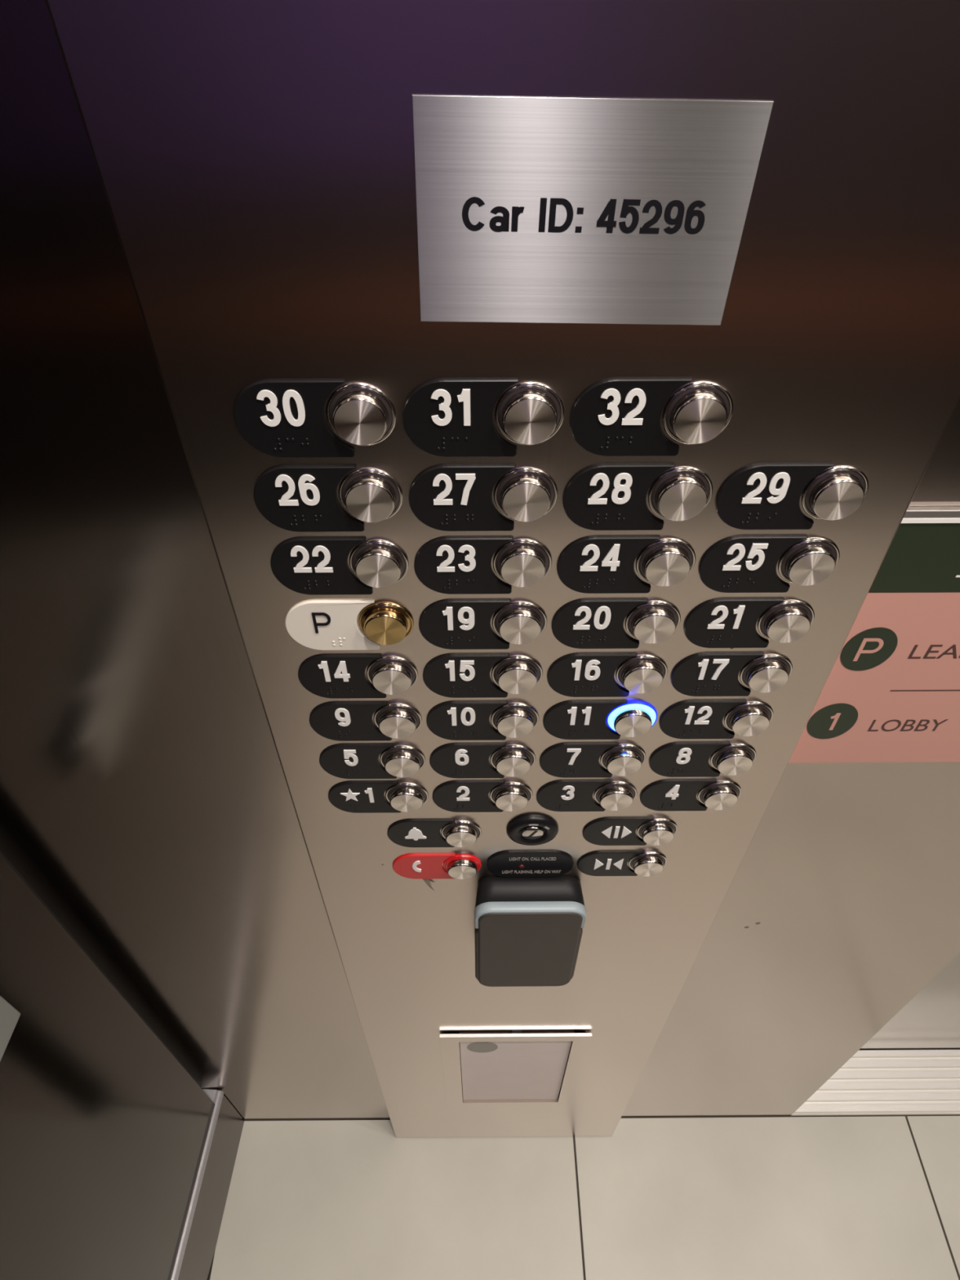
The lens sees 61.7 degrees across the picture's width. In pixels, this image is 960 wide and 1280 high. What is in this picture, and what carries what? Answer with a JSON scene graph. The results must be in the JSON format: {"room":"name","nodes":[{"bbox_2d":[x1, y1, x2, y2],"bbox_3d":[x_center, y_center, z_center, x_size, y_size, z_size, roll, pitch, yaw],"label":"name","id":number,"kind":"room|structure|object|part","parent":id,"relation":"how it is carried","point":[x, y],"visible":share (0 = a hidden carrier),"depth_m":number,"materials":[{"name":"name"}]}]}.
{"room":"elevator interior","nodes":[
{"label":"elevator interior","id":0,"kind":"room"},
{"bbox_2d":[0,854,214,1279],"bbox_3d":[-0.423,0.410,-0.214,0.042,2.194,1.500,2,46,2],"label":"wall","id":1,"kind":"structure","parent":0,"point":[104,1131],"depth_m":0.74,"materials":[{"name":"metal"}]},
{"bbox_2d":[0,995,20,1061],"bbox_3d":[-0.365,0.379,0.475,0.020,0.055,0.325,2,46,2],"label":"handrail","id":2,"kind":"object","parent":1,"relation":"attached to","point":[9,1015],"visible":1,"depth_m":0.59,"materials":[{"name":"grey"}]},
{"bbox_2d":[0,850,201,1087],"bbox_3d":[-0.394,-0.141,0.309,0.020,2.184,0.020,2,46,2],"label":"trim","id":3,"kind":"structure","parent":1,"relation":"attached to","point":[1,852],"depth_m":0.78,"materials":[{"name":"black metal"}]},
{"bbox_2d":[170,1088,223,1279],"bbox_3d":[-0.417,1.169,0.587,0.047,0.013,1.518,2,46,2],"label":"trim","id":4,"kind":"structure","parent":1,"relation":"attached to","point":[215,1095],"depth_m":1.04,"materials":[{"name":"grey metal"}]},
{"bbox_2d":[177,1095,244,1279],"bbox_3d":[-0.421,1.227,0.648,0.042,0.152,1.519,2,46,2],"label":"baseboard","id":5,"kind":"structure","parent":1,"relation":"attached to","point":[197,1263],"depth_m":1.10,"materials":[{"name":"metal"}]},
{"bbox_2d":[0,0,959,1119],"bbox_3d":[0.040,-0.104,0.395,0.869,2.360,0.045,0,46,0],"label":"wall","id":6,"kind":"structure","parent":0,"point":[145,799],"depth_m":0.59,"materials":[{"name":"metal"}]},
{"bbox_2d":[44,0,959,1137],"bbox_3d":[0.035,-0.076,0.368,0.326,2.357,0.033,0,46,0],"label":"control panel","id":7,"kind":"object","parent":6,"relation":"attached to","point":[254,160],"depth_m":0.35,"materials":[{"name":"metal"}]},
{"bbox_3d":[-0.069,-0.090,0.334,0.068,0.036,0.007,0,46,0],"label":"elevator button","id":8,"kind":"part","parent":7,"relation":"part of","materials":[{"name":"black plastic"}]},
{"bbox_3d":[-0.069,-0.062,0.363,0.068,0.036,0.007,0,46,0],"label":"elevator button","id":9,"kind":"part","parent":7,"relation":"part of","materials":[{"name":"black plastic"}]},
{"bbox_3d":[-0.069,-0.034,0.392,0.068,0.036,0.007,0,46,0],"label":"elevator button","id":10,"kind":"part","parent":7,"relation":"part of","materials":[{"name":"black plastic"}]},
{"bbox_3d":[-0.069,-0.005,0.421,0.068,0.036,0.007,0,46,0],"label":"elevator button","id":11,"kind":"part","parent":7,"relation":"part of","materials":[{"name":"white plastic"}]},
{"bbox_3d":[-0.068,0.023,0.451,0.068,0.036,0.007,0,46,0],"label":"elevator button","id":12,"kind":"part","parent":7,"relation":"part of","materials":[{"name":"black plastic"}]},
{"bbox_3d":[-0.068,0.051,0.480,0.068,0.036,0.007,0,46,0],"label":"elevator button","id":13,"kind":"part","parent":7,"relation":"part of","materials":[{"name":"black plastic"}]},
{"bbox_3d":[-0.068,0.080,0.510,0.068,0.036,0.007,0,46,0],"label":"elevator button","id":14,"kind":"part","parent":7,"relation":"part of","materials":[{"name":"black plastic"}]},
{"bbox_3d":[-0.068,0.108,0.539,0.068,0.036,0.007,0,46,0],"label":"elevator button","id":15,"kind":"part","parent":7,"relation":"part of","materials":[{"name":"black plastic"}]},
{"bbox_2d":[422,879,434,890],"bbox_3d":[-0.040,0.190,0.628,0.010,0.014,0.002,12,47,12],"label":"film","id":16,"kind":"object","parent":7,"relation":"attached to","point":[427,881],"visible":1,"depth_m":0.63,"materials":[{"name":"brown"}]},
{"bbox_3d":[-0.033,0.141,0.574,0.068,0.036,0.007,0,46,0],"label":"elevator button","id":17,"kind":"part","parent":7,"relation":"part of","materials":[{"name":"black plastic"}]},
{"bbox_3d":[-0.033,0.174,0.608,0.068,0.036,0.007,0,46,0],"label":"elevator button","id":18,"kind":"part","parent":7,"relation":"part of","materials":[{"name":"red plastic"}]},
{"bbox_3d":[0.002,0.079,0.510,0.068,0.036,0.007,0,46,0],"label":"elevator button","id":19,"kind":"part","parent":7,"relation":"part of","materials":[{"name":"black plastic"}]},
{"bbox_3d":[0.002,0.051,0.480,0.068,0.036,0.007,0,46,0],"label":"elevator button","id":20,"kind":"part","parent":7,"relation":"part of","materials":[{"name":"black plastic"}]},
{"bbox_3d":[0.002,0.108,0.540,0.068,0.036,0.007,0,46,0],"label":"elevator button","id":21,"kind":"part","parent":7,"relation":"part of","materials":[{"name":"black plastic"}]},
{"bbox_3d":[0.002,0.022,0.451,0.068,0.036,0.007,0,46,0],"label":"elevator button","id":22,"kind":"part","parent":7,"relation":"part of","materials":[{"name":"black plastic"}]},
{"bbox_3d":[0.002,-0.006,0.422,0.068,0.036,0.007,0,46,0],"label":"elevator button","id":23,"kind":"part","parent":7,"relation":"part of","materials":[{"name":"black plastic"}]},
{"bbox_3d":[0.002,-0.034,0.392,0.068,0.036,0.007,0,46,0],"label":"elevator button","id":24,"kind":"part","parent":7,"relation":"part of","materials":[{"name":"black plastic"}]},
{"bbox_3d":[0.001,-0.062,0.363,0.068,0.036,0.007,0,46,0],"label":"elevator button","id":25,"kind":"part","parent":7,"relation":"part of","materials":[{"name":"black plastic"}]},
{"bbox_3d":[0.001,-0.090,0.334,0.068,0.036,0.007,0,46,0],"label":"elevator button","id":26,"kind":"part","parent":7,"relation":"part of","materials":[{"name":"black plastic"}]},
{"bbox_2d":[439,1031,591,1114],"bbox_3d":[0.039,0.536,0.986,0.166,0.312,0.005,0,46,0],"label":"frame","id":27,"kind":"object","parent":7,"relation":"attached to","point":[515,1072],"visible":1,"depth_m":0.97,"materials":[{"name":"metal"}]},
{"bbox_2d":[485,850,573,877],"bbox_3d":[0.038,0.170,0.608,0.067,0.038,0.002,0,46,0],"label":"plate","id":28,"kind":"object","parent":7,"relation":"attached to","point":[514,864],"visible":1,"depth_m":0.61,"materials":[{"name":"black plastic"}]},
{"bbox_2d":[474,875,586,986],"bbox_3d":[0.039,0.246,0.668,0.086,0.152,0.029,0,46,0],"label":"card reader","id":29,"kind":"object","parent":7,"relation":"attached to","point":[528,931],"visible":1,"depth_m":0.63,"materials":[{"name":"black plastic"}]},
{"bbox_2d":[506,814,558,845],"bbox_3d":[0.037,0.136,0.571,0.037,0.037,0.005,0,46,0],"label":"switch","id":30,"kind":"object","parent":7,"relation":"attached to","point":[532,829],"visible":1,"depth_m":0.57,"materials":[{"name":"black plastic"}]},
{"bbox_3d":[0.072,0.107,0.540,0.068,0.036,0.007,0,46,0],"label":"elevator button","id":31,"kind":"part","parent":7,"relation":"part of","materials":[{"name":"black plastic"}]},
{"bbox_2d":[412,94,773,324],"bbox_3d":[0.035,-0.146,0.281,0.115,0.073,0.001,0,46,-1],"label":"plate","id":32,"kind":"object","parent":7,"relation":"attached to","point":[530,209],"visible":1,"depth_m":0.28,"materials":[{"name":"metal"}]},
{"bbox_3d":[0.072,0.079,0.510,0.068,0.036,0.007,0,46,0],"label":"elevator button","id":33,"kind":"part","parent":7,"relation":"part of","materials":[{"name":"black plastic"}]},
{"bbox_3d":[0.072,0.051,0.481,0.068,0.036,0.007,0,46,0],"label":"elevator button","id":34,"kind":"part","parent":7,"relation":"part of","materials":[{"name":"black plastic"}]},
{"bbox_3d":[0.072,0.022,0.451,0.068,0.036,0.007,0,46,0],"label":"elevator button","id":35,"kind":"part","parent":7,"relation":"part of","materials":[{"name":"black plastic"}]},
{"bbox_3d":[0.071,-0.006,0.422,0.068,0.036,0.007,0,46,0],"label":"elevator button","id":36,"kind":"part","parent":7,"relation":"part of","materials":[{"name":"black plastic"}]},
{"bbox_3d":[0.107,0.171,0.607,0.068,0.036,0.007,0,46,0],"label":"elevator button","id":37,"kind":"part","parent":7,"relation":"part of","materials":[{"name":"black plastic"}]},
{"bbox_3d":[0.071,-0.034,0.393,0.068,0.036,0.007,0,46,0],"label":"elevator button","id":38,"kind":"part","parent":7,"relation":"part of","materials":[{"name":"black plastic"}]},
{"bbox_3d":[0.107,0.139,0.573,0.068,0.036,0.007,0,46,0],"label":"elevator button","id":39,"kind":"part","parent":7,"relation":"part of","materials":[{"name":"black plastic"}]},
{"bbox_3d":[0.071,-0.062,0.364,0.068,0.036,0.007,0,46,0],"label":"elevator button","id":40,"kind":"part","parent":7,"relation":"part of","materials":[{"name":"black plastic"}]},
{"bbox_3d":[0.071,-0.090,0.334,0.068,0.036,0.007,0,46,0],"label":"elevator button","id":41,"kind":"part","parent":7,"relation":"part of","materials":[{"name":"black plastic"}]},
{"bbox_3d":[0.142,0.107,0.540,0.068,0.036,0.007,0,46,0],"label":"elevator button","id":42,"kind":"part","parent":7,"relation":"part of","materials":[{"name":"black plastic"}]},
{"bbox_3d":[0.142,0.079,0.510,0.068,0.036,0.007,0,46,0],"label":"elevator button","id":43,"kind":"part","parent":7,"relation":"part of","materials":[{"name":"black plastic"}]},
{"bbox_3d":[0.142,0.050,0.481,0.068,0.036,0.007,0,46,0],"label":"elevator button","id":44,"kind":"part","parent":7,"relation":"part of","materials":[{"name":"black plastic"}]},
{"bbox_3d":[0.142,0.022,0.452,0.068,0.036,0.007,0,46,0],"label":"elevator button","id":45,"kind":"part","parent":7,"relation":"part of","materials":[{"name":"black plastic"}]},
{"bbox_3d":[0.141,-0.006,0.422,0.068,0.036,0.007,0,46,0],"label":"elevator button","id":46,"kind":"part","parent":7,"relation":"part of","materials":[{"name":"black plastic"}]},
{"bbox_3d":[0.141,-0.035,0.393,0.068,0.036,0.007,0,46,0],"label":"elevator button","id":47,"kind":"part","parent":7,"relation":"part of","materials":[{"name":"black plastic"}]},
{"bbox_3d":[0.141,-0.063,0.364,0.068,0.036,0.007,0,46,0],"label":"elevator button","id":48,"kind":"part","parent":7,"relation":"part of","materials":[{"name":"black plastic"}]},
{"bbox_2d":[788,506,959,762],"bbox_3d":[0.354,0.009,0.479,0.304,0.216,0.004,0,46,0],"label":"sign","id":49,"kind":"object","parent":6,"relation":"attached to","point":[891,693],"visible":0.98,"depth_m":0.48,"materials":[{"name":"pink"}]},
{"bbox_3d":[0.354,-0.065,0.403,0.304,0.005,0.004,0,46,0],"label":"rail","id":50,"kind":"part","parent":49,"relation":"part of","materials":[{"name":"grey metal"}]},
{"bbox_2d":[791,1049,959,1115],"bbox_3d":[0.941,0.696,1.269,1.051,0.014,0.092,0,46,0],"label":"door sill","id":51,"kind":"structure","parent":6,"relation":"attached to","point":[877,1082],"depth_m":1.26,"materials":[{"name":"silver metal"}]},
{"bbox_2d":[858,1048,959,1050],"bbox_3d":[0.941,0.639,1.333,1.051,0.015,0.083,0,46,0],"label":"sill gap","id":52,"kind":"structure","parent":6,"relation":"attached to","point":[868,1049],"depth_m":1.30,"materials":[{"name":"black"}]},
{"bbox_2d":[208,1114,959,1279],"bbox_3d":[0.627,1.284,0.710,2.270,0.020,1.527,0,46,0],"label":"floor","id":53,"kind":"structure","parent":0,"point":[824,1197],"depth_m":1.16,"materials":[{"name":"beige tile"}]},
{"bbox_3d":[1.065,-0.109,0.399,1.181,2.360,0.045,0,46,0],"label":"wall","id":54,"kind":"structure","parent":0,"visible":0},
{"bbox_2d":[859,952,959,1049],"bbox_3d":[0.939,-0.095,0.544,1.051,2.128,0.040,0,46,0],"label":"door","id":55,"kind":"structure","parent":54,"relation":"in","point":[931,1020],"depth_m":1.20,"materials":[{"name":"metal"}]}
]}

